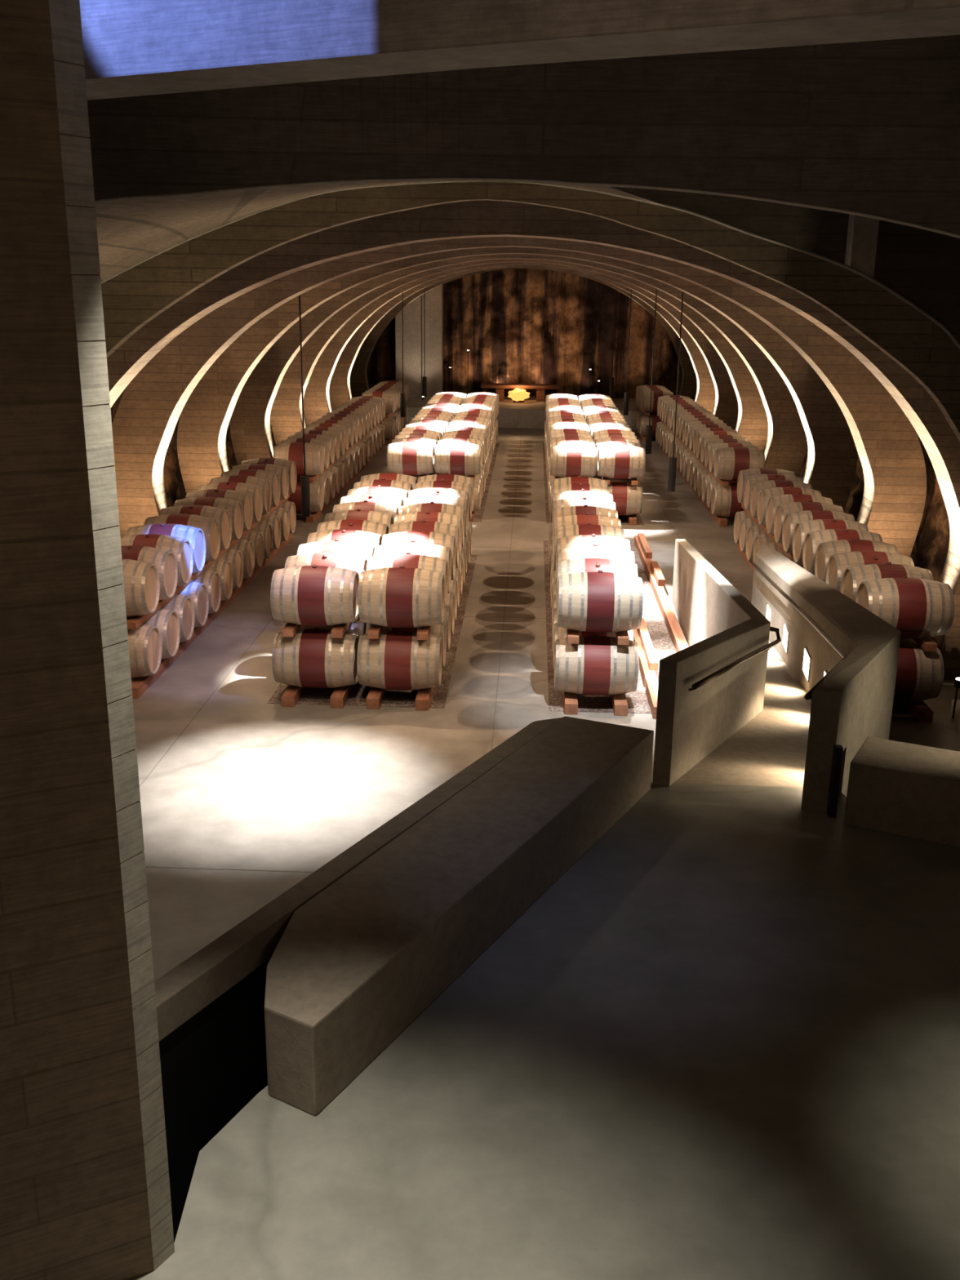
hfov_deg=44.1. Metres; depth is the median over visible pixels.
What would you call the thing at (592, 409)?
wine barrel
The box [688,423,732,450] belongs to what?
wine barrel
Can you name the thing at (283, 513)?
wine barrel
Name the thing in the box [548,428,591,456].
wine barrel
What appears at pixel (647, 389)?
wine barrel
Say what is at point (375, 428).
wine barrel
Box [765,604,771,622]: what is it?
lamp
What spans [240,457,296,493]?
wine barrel
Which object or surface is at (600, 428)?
wine barrel
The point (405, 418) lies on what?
wine barrel
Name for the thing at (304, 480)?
pendant
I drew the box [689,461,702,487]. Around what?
wine barrel
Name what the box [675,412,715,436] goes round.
wine barrel
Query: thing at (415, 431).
wine barrel
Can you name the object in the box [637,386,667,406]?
wine barrel
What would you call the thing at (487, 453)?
wine barrel
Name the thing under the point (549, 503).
wine barrel
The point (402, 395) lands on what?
pendant
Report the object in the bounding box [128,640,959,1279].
floor
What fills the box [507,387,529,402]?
lamp
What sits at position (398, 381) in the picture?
wine barrel
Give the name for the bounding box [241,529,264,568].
wine barrel
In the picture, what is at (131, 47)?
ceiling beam
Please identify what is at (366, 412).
wine barrel
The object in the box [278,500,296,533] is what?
wine barrel
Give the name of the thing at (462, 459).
wine barrel
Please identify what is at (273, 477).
wine barrel
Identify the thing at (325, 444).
wine barrel
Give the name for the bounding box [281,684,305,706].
rail
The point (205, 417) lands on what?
trim
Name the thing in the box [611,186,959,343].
wall
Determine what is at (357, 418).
wine barrel
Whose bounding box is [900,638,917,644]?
wine barrel
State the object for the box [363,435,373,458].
wine barrel
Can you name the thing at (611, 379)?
pendant
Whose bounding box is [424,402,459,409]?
wine barrel
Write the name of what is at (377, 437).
wine barrel
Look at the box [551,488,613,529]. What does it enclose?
wine barrel
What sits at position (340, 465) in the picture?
wine barrel
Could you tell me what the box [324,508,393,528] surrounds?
wine barrel
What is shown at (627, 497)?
wine barrel
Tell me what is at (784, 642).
diffuser
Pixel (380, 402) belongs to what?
wine barrel
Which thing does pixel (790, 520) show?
wine barrel
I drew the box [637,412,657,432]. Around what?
wine barrel
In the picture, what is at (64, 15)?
trim
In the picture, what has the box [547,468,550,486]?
wine barrel
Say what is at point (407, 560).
wine barrel
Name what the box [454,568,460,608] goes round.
wine barrel
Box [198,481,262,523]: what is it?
wine barrel
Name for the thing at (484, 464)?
wine barrel
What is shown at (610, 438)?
wine barrel
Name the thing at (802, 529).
wine barrel
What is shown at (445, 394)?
wine barrel
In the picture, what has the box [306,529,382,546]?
wine barrel
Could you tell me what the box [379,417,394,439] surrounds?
wine barrel
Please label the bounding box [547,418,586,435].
wine barrel
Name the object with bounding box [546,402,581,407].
wine barrel
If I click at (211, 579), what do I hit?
wine barrel
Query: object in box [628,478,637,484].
rail
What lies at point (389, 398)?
wine barrel
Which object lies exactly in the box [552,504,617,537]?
wine barrel
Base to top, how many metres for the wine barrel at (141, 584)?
0.719 m
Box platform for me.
[405,395,639,430]
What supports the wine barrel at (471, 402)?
on the rail
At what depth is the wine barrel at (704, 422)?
29.15 m
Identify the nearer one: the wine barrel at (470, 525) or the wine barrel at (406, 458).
the wine barrel at (470, 525)
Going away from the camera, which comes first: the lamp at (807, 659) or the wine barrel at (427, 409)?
the lamp at (807, 659)
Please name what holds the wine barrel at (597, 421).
on the rail at (633, 481)
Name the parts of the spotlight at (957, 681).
stem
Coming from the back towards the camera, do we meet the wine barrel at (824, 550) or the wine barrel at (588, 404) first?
the wine barrel at (588, 404)
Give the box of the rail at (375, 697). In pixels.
[366,687,386,709]
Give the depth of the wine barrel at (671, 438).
32.93 m
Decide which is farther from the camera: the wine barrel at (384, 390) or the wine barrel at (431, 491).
the wine barrel at (384, 390)
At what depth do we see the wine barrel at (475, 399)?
34.08 m
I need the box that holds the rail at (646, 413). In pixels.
[638,406,649,415]
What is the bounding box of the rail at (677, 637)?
[634,535,688,652]
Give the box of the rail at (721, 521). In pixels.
[657,444,727,526]
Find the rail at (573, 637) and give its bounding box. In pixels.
[566,628,579,644]
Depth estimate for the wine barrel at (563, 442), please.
25.13 m
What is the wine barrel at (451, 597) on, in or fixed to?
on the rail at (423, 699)
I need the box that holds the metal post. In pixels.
[826,744,843,817]
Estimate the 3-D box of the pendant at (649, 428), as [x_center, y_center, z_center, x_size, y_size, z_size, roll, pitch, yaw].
[4.131,-6.912,28.249,0.150,4.927,0.150,1,17,2]
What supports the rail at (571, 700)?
on the gravel bed at (637, 702)
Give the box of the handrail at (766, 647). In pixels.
[688,626,781,691]
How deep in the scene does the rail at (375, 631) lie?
13.68 m
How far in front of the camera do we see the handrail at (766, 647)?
9.64 m
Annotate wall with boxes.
[87,35,959,235]
[111,388,275,506]
[154,717,561,1243]
[366,268,682,398]
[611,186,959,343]
[652,538,770,786]
[751,542,901,811]
[799,433,950,581]
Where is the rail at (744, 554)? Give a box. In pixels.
[736,544,754,570]
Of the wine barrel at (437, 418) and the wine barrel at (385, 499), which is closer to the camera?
the wine barrel at (385, 499)
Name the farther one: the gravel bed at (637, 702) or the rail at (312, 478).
the rail at (312, 478)
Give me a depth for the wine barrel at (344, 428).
27.68 m
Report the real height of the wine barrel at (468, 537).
0.736 m
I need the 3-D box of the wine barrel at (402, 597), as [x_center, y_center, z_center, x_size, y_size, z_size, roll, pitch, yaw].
[-0.904,-0.504,13.787,0.950,0.722,0.698,1,17,2]
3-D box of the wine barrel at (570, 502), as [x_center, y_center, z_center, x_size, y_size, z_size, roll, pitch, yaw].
[1.614,-1.870,18.454,0.950,0.722,0.699,1,17,2]
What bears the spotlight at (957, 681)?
on the floor at (251, 782)
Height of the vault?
5.530 m
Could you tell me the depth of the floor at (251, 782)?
13.24 m
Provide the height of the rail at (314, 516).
0.134 m
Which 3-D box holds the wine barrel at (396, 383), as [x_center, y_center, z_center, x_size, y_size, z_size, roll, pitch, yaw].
[-2.946,-8.256,39.617,0.950,0.700,0.700,1,17,2]
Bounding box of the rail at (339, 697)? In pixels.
[330,684,353,708]
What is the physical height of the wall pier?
7.600 m
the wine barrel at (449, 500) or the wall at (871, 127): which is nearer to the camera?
the wall at (871, 127)
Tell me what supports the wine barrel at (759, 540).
on the rail at (744, 554)
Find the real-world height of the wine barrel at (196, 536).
0.720 m
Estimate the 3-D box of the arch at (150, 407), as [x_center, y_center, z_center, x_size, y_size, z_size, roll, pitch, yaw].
[0.486,-3.819,18.655,13.025,6.100,0.600,1,17,2]
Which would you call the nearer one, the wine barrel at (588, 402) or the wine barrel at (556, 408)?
the wine barrel at (556, 408)
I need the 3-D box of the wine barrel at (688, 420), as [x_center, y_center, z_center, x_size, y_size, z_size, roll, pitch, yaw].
[5.637,-5.268,30.007,0.950,0.697,0.697,1,17,2]
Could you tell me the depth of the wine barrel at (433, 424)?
27.99 m
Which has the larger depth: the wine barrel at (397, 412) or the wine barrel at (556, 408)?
the wine barrel at (397, 412)
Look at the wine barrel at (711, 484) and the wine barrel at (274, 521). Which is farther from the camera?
the wine barrel at (711, 484)
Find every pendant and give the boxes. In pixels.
[298,294,310,516]
[400,292,405,417]
[422,288,426,396]
[608,289,616,396]
[622,288,631,415]
[644,288,657,453]
[667,291,684,492]
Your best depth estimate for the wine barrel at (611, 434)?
26.45 m
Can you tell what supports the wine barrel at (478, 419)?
on the rail
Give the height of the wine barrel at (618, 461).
0.698 m
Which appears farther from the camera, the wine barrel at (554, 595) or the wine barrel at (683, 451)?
the wine barrel at (683, 451)
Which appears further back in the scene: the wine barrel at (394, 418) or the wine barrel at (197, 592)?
the wine barrel at (394, 418)
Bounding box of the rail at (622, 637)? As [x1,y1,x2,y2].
[614,630,629,644]
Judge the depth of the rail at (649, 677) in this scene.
14.59 m
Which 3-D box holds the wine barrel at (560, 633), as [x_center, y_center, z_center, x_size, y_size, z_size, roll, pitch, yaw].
[1.387,0.084,14.598,0.950,0.722,0.699,1,17,2]
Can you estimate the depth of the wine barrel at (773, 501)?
18.86 m
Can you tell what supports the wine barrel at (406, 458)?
on the rail
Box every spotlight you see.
[448,367,451,391]
[466,350,469,383]
[589,368,591,392]
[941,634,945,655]
[951,677,959,718]
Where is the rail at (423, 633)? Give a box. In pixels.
[417,626,431,639]
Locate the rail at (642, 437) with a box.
[636,429,645,441]
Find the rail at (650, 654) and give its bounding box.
[637,617,658,670]
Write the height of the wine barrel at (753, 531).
0.722 m
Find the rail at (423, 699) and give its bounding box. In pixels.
[415,687,433,711]
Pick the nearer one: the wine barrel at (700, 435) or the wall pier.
the wall pier
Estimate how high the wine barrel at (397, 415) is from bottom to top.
0.696 m
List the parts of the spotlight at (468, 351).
stem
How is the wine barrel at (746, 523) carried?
on the rail at (744, 554)
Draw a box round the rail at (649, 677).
[633,628,657,718]
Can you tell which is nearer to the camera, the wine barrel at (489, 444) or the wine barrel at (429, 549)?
the wine barrel at (429, 549)
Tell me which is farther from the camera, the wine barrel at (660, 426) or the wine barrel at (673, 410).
the wine barrel at (660, 426)
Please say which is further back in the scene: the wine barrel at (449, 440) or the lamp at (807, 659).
the wine barrel at (449, 440)
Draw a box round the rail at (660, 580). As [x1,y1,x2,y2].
[650,561,665,586]
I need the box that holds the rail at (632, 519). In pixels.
[626,514,636,525]
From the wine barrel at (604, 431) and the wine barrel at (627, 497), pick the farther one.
the wine barrel at (604, 431)
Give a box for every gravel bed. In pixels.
[267,555,476,708]
[473,442,499,521]
[542,443,644,524]
[543,540,675,713]
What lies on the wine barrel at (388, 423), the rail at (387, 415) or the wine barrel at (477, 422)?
the rail at (387, 415)
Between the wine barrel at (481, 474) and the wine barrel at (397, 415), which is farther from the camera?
the wine barrel at (397, 415)
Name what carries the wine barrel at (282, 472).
on the rail at (134, 622)
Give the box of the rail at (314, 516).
[306,446,382,523]
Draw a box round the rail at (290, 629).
[282,622,301,636]
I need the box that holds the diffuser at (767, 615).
[765,604,769,621]
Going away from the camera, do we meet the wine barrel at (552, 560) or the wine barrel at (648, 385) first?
the wine barrel at (552, 560)
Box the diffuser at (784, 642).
[782,624,787,651]
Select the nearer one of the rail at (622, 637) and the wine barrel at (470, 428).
the rail at (622, 637)
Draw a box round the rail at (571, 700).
[563,691,577,714]
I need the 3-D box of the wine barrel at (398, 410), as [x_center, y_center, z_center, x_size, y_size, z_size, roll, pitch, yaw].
[-3.017,-7.318,39.159,0.950,0.699,0.699,1,17,2]
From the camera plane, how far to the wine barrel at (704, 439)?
26.43 m
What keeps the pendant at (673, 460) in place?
hanging from the ceiling
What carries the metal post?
on the floor at (723, 1042)
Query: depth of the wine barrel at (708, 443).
25.75 m
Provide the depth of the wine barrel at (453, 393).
36.15 m
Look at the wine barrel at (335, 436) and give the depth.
26.30 m
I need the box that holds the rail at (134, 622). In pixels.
[126,493,289,629]
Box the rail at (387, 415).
[384,406,400,417]
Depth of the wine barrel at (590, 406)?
32.58 m
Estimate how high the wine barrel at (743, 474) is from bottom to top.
0.699 m
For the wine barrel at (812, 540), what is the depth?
16.14 m
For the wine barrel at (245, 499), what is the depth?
18.64 m
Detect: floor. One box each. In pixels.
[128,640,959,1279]
[131,427,959,981]
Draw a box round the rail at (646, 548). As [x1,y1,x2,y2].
[637,533,652,558]
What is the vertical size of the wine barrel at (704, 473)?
0.697 m
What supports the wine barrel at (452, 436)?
on the rail
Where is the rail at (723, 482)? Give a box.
[660,418,728,486]
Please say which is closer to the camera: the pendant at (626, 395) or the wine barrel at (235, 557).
the wine barrel at (235, 557)
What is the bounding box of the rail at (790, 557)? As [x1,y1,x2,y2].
[741,502,803,568]
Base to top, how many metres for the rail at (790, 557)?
0.085 m
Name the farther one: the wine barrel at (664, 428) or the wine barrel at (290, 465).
the wine barrel at (664, 428)
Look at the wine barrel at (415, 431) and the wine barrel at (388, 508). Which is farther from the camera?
the wine barrel at (415, 431)
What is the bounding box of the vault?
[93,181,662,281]
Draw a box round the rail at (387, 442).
[383,425,404,445]
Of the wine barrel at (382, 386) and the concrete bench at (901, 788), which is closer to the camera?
the concrete bench at (901, 788)
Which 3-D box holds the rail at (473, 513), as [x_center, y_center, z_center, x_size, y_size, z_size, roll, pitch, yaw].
[0.072,-4.365,30.855,0.150,0.134,12.870,1,17,2]
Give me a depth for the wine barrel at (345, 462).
27.99 m
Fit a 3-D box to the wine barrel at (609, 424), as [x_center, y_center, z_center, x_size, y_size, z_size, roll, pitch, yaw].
[3.127,-4.907,28.696,0.950,0.698,0.698,1,17,2]
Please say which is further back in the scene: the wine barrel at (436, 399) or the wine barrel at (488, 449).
the wine barrel at (436, 399)
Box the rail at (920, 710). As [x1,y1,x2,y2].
[901,699,933,722]
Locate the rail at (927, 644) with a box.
[911,637,937,651]
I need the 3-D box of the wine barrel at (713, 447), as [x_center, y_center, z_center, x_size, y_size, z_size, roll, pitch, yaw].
[5.394,-3.846,25.251,0.950,0.700,0.700,1,17,2]
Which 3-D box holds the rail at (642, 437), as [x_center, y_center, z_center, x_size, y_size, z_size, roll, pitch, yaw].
[5.373,-6.787,39.162,0.150,0.134,2.930,1,17,2]
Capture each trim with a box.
[48,0,174,1270]
[94,177,959,238]
[101,181,959,349]
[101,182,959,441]
[106,200,959,679]
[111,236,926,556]
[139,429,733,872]
[177,247,857,512]
[229,253,807,476]
[270,258,768,450]
[303,262,738,429]
[328,264,715,413]
[350,266,697,400]
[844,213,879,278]
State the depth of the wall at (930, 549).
19.14 m
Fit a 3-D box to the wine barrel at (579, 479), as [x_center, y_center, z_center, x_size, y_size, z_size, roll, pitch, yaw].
[1.708,-2.471,20.495,0.950,0.703,0.698,1,17,2]
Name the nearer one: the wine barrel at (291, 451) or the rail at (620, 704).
the rail at (620, 704)
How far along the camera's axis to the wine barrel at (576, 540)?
15.52 m
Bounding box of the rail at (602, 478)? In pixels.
[600,476,609,484]
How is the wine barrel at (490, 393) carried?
on the rail
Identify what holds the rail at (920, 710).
on the floor at (251, 782)
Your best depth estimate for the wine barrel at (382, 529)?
16.32 m
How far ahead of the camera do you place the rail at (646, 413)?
37.78 m
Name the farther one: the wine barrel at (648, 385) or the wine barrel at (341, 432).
the wine barrel at (648, 385)
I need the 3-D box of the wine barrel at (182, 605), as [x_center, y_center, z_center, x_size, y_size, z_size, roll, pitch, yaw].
[-4.313,-0.296,15.649,0.950,0.710,0.700,1,17,2]
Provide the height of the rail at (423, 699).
0.134 m
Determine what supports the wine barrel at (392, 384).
on the rail at (387, 415)
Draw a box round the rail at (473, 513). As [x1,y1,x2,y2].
[468,511,475,521]
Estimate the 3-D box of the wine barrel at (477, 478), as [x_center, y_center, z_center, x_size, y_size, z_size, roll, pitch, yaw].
[-0.450,-3.239,25.653,0.950,0.697,0.697,1,17,2]
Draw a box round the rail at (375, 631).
[367,624,383,639]
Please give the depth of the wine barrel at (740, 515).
21.93 m
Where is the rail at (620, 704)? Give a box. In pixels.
[610,693,627,715]
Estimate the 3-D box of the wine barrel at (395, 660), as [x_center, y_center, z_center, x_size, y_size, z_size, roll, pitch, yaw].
[-0.940,0.232,14.009,0.950,0.722,0.699,1,17,2]
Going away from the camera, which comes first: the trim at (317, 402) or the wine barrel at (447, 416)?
the wine barrel at (447, 416)
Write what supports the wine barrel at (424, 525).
on the rail at (423, 633)
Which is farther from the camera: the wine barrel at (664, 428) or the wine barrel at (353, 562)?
the wine barrel at (664, 428)
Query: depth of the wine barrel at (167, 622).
14.82 m
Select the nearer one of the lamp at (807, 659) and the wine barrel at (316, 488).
the lamp at (807, 659)
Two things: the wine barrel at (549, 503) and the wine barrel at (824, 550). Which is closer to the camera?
the wine barrel at (824, 550)
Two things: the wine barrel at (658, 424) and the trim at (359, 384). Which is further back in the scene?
the trim at (359, 384)
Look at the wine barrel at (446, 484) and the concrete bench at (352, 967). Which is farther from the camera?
the wine barrel at (446, 484)
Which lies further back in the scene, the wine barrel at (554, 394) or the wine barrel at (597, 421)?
the wine barrel at (554, 394)
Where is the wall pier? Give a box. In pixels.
[0,0,171,1279]
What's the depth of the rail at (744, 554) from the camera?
21.64 m
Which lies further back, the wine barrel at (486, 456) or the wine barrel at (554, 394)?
the wine barrel at (554, 394)
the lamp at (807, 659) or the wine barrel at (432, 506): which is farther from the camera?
the wine barrel at (432, 506)
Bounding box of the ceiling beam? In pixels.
[79,0,959,100]
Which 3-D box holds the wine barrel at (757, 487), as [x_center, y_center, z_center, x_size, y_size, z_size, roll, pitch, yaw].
[5.181,-2.408,20.405,0.950,0.720,0.700,1,17,2]
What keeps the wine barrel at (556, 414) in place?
on the rail
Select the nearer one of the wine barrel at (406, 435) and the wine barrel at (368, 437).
the wine barrel at (406, 435)
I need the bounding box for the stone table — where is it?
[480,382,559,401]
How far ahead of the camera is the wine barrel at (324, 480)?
25.23 m
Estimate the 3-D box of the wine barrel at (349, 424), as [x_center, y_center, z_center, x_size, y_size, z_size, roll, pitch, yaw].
[-3.548,-4.941,28.527,0.950,0.700,0.700,1,17,2]
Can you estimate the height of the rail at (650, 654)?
0.100 m
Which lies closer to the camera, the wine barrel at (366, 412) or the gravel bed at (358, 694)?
the gravel bed at (358, 694)
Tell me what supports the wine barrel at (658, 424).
on the rail at (721, 521)
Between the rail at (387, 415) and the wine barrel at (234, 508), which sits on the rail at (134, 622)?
the wine barrel at (234, 508)
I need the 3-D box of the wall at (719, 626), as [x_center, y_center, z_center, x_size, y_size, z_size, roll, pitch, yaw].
[2.613,-0.208,13.489,0.941,2.199,10.229,4,17,9]
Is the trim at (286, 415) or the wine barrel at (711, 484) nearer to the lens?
the wine barrel at (711, 484)
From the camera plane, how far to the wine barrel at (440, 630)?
14.43 m
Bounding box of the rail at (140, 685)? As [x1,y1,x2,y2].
[131,533,292,698]
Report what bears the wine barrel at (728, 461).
on the rail at (723, 482)
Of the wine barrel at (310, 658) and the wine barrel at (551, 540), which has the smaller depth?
the wine barrel at (310, 658)
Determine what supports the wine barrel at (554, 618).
on the rail at (571, 700)
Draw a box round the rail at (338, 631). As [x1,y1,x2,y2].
[331,622,350,638]
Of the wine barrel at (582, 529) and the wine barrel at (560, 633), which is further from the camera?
the wine barrel at (582, 529)
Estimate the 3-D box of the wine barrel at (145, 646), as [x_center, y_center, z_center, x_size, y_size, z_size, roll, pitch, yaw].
[-4.387,0.104,14.288,0.950,0.722,0.699,1,17,2]
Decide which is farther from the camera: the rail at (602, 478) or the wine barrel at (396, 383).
the wine barrel at (396, 383)
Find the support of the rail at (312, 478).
on the wine barrel at (335, 470)
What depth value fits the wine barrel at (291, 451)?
24.17 m
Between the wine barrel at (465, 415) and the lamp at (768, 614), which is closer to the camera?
the lamp at (768, 614)
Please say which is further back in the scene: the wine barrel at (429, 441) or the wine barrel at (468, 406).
the wine barrel at (468, 406)
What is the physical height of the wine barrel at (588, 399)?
0.700 m
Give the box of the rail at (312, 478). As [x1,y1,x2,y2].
[309,421,381,482]
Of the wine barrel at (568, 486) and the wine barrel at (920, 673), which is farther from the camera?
the wine barrel at (568, 486)
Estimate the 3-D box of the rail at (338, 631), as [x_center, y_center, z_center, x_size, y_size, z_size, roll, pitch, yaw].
[-1.478,-1.161,17.337,0.130,0.085,7.680,1,17,2]
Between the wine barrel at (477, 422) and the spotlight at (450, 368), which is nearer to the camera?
the wine barrel at (477, 422)
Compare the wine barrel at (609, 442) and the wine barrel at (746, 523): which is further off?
the wine barrel at (609, 442)
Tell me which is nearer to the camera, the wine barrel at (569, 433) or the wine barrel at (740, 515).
the wine barrel at (740, 515)
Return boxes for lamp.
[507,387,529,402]
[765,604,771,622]
[782,623,789,653]
[802,647,811,681]
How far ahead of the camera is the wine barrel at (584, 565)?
14.15 m
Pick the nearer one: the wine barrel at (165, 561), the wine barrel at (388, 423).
the wine barrel at (165, 561)
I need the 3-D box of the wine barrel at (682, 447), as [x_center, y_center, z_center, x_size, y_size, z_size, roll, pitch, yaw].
[5.638,-4.737,30.908,0.950,0.697,0.697,1,17,2]
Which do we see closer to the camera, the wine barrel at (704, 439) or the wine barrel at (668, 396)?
the wine barrel at (704, 439)
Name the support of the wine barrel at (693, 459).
on the rail at (721, 521)
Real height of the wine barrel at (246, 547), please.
0.735 m
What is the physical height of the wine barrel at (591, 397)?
0.700 m
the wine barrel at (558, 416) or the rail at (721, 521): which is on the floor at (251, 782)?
the rail at (721, 521)
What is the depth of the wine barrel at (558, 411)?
31.26 m
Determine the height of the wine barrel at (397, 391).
0.700 m
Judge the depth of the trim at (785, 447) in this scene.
26.34 m
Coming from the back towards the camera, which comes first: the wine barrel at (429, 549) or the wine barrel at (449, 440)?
the wine barrel at (449, 440)
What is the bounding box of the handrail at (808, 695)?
[749,560,848,699]
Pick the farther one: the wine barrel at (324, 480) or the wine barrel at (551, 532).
the wine barrel at (324, 480)
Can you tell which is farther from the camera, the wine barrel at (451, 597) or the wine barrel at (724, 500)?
the wine barrel at (724, 500)
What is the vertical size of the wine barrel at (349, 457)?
0.696 m
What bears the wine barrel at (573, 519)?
on the rail at (622, 637)
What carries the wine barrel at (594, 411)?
on the rail at (633, 481)
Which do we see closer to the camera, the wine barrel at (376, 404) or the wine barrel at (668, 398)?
the wine barrel at (376, 404)
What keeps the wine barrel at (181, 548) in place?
on the rail at (134, 622)
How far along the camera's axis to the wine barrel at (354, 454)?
29.27 m
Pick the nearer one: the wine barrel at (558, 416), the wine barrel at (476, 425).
the wine barrel at (476, 425)
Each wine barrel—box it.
[120,533,193,586]
[120,545,177,599]
[122,558,159,617]
[125,523,205,573]
[126,608,180,659]
[127,623,162,678]
[143,512,220,562]
[158,505,231,551]
[160,594,195,642]
[173,496,243,541]
[177,581,208,627]
[185,488,253,531]
[191,568,221,613]
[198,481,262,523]
[206,558,233,600]
[209,474,271,515]
[218,548,244,589]
[220,467,279,507]
[230,538,254,578]
[231,462,288,500]
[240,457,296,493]
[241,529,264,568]
[252,521,273,559]
[261,514,280,550]
[270,506,289,542]
[270,564,359,625]
[271,626,359,688]
[273,442,324,476]
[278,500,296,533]
[280,438,329,469]
[284,552,367,577]
[285,479,324,513]
[287,434,334,464]
[293,430,340,460]
[296,475,329,505]
[297,538,374,560]
[301,426,345,455]
[305,422,349,451]
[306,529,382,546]
[311,419,353,447]
[316,416,358,444]
[316,519,389,537]
[320,471,335,499]
[321,413,361,439]
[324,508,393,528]
[326,410,365,436]
[326,466,340,493]
[331,408,369,433]
[331,461,344,488]
[332,500,399,523]
[335,405,373,430]
[337,457,349,484]
[339,403,376,427]
[339,493,404,511]
[342,453,353,479]
[343,400,379,424]
[346,448,357,475]
[346,484,408,506]
[347,398,382,421]
[351,395,385,418]
[351,445,362,471]
[353,478,413,493]
[355,441,365,466]
[356,630,442,689]
[358,565,444,627]
[359,438,369,462]
[360,471,417,489]
[361,391,395,413]
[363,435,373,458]
[364,389,396,410]
[365,552,448,608]
[365,620,446,668]
[366,432,375,455]
[368,387,399,408]
[369,429,379,452]
[371,385,402,406]
[373,383,404,393]
[373,426,382,448]
[373,540,451,593]
[376,423,385,445]
[377,382,406,401]
[379,380,408,399]
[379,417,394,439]
[381,528,455,580]
[386,441,434,475]
[388,415,396,435]
[388,520,459,568]
[391,413,399,432]
[391,437,437,451]
[393,511,462,556]
[394,410,401,430]
[394,433,439,442]
[396,408,404,427]
[398,429,442,439]
[399,407,406,425]
[399,501,464,546]
[401,426,444,435]
[404,422,446,432]
[404,493,467,537]
[405,404,408,422]
[408,419,448,428]
[408,487,469,525]
[411,416,450,422]
[413,479,471,519]
[414,413,453,422]
[417,410,454,418]
[417,472,473,511]
[418,408,455,415]
[422,404,457,413]
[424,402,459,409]
[426,400,461,405]
[428,398,462,402]
[431,395,463,402]
[432,393,465,399]
[434,442,481,475]
[435,391,466,398]
[437,438,483,468]
[440,434,484,464]
[443,430,485,459]
[443,604,451,651]
[445,426,487,455]
[446,591,454,635]
[447,423,488,448]
[448,420,488,442]
[449,578,457,621]
[451,417,489,443]
[453,413,491,439]
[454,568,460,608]
[455,411,492,436]
[456,408,493,425]
[457,405,493,430]
[457,556,462,595]
[459,403,494,425]
[460,546,465,584]
[461,400,495,419]
[462,398,496,421]
[462,537,467,573]
[464,396,497,418]
[464,529,470,564]
[466,394,497,416]
[466,475,481,502]
[467,392,498,413]
[467,521,472,555]
[472,480,480,511]
[475,471,483,498]
[480,466,484,493]
[482,462,485,487]
[484,458,486,481]
[485,454,488,478]
[486,450,488,474]
[487,446,489,468]
[488,443,490,466]
[489,440,492,462]
[545,393,577,405]
[545,395,577,417]
[546,397,579,402]
[546,400,579,413]
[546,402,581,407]
[546,404,581,427]
[546,407,582,431]
[546,413,585,436]
[546,415,586,440]
[546,459,549,484]
[547,409,584,415]
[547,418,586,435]
[547,422,588,448]
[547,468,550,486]
[547,473,591,487]
[547,477,555,505]
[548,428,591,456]
[548,483,551,511]
[548,523,552,555]
[548,539,552,576]
[549,425,590,431]
[549,431,592,439]
[549,435,593,461]
[549,440,595,470]
[549,530,552,540]
[550,444,597,477]
[550,483,608,521]
[550,559,553,597]
[551,475,607,487]
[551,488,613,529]
[551,569,555,610]
[551,581,556,623]
[552,497,615,520]
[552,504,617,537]
[552,513,621,558]
[552,593,556,616]
[552,607,556,653]
[553,522,624,570]
[553,622,633,670]
[554,635,638,695]
[555,533,630,582]
[555,558,637,609]
[556,544,634,568]
[556,569,643,632]
[577,394,610,400]
[579,395,611,404]
[579,398,613,404]
[580,400,614,405]
[581,403,616,409]
[582,405,617,412]
[583,408,619,413]
[584,410,622,418]
[586,413,623,421]
[586,416,625,424]
[587,419,627,427]
[589,422,630,428]
[590,426,631,435]
[592,429,635,439]
[593,432,636,443]
[595,436,639,447]
[595,440,642,471]
[597,444,645,479]
[607,482,642,515]
[634,408,640,426]
[635,384,666,404]
[635,410,643,429]
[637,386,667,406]
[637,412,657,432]
[639,388,671,408]
[640,390,673,412]
[640,414,661,436]
[655,421,664,441]
[657,395,690,416]
[657,424,666,444]
[659,397,693,418]
[659,426,668,448]
[662,399,696,422]
[662,429,671,451]
[664,401,699,424]
[665,432,674,454]
[666,404,703,426]
[668,435,678,457]
[669,406,706,430]
[671,439,680,457]
[672,408,711,433]
[674,442,684,457]
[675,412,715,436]
[676,445,687,469]
[679,414,718,439]
[680,448,690,473]
[682,417,723,443]
[682,453,694,478]
[684,420,727,447]
[686,457,698,482]
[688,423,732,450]
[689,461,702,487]
[693,427,737,454]
[693,465,706,492]
[696,431,741,459]
[697,470,711,497]
[700,434,746,463]
[702,474,715,503]
[704,438,752,468]
[706,480,737,508]
[708,442,758,473]
[711,484,744,517]
[714,447,764,480]
[733,510,751,544]
[737,467,795,503]
[739,517,758,552]
[743,473,803,510]
[746,525,766,561]
[750,478,812,518]
[752,533,773,562]
[756,485,822,526]
[765,492,832,534]
[765,542,782,552]
[773,500,843,543]
[779,551,789,559]
[782,508,855,554]
[792,519,868,564]
[802,528,882,575]
[814,537,898,582]
[826,551,914,591]
[840,561,933,601]
[855,575,954,638]
[893,641,944,702]
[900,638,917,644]
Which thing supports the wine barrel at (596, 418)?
on the rail at (633, 481)
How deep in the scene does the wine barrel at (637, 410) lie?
39.91 m
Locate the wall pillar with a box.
[395,284,443,398]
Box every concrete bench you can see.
[264,715,653,1115]
[844,736,959,847]

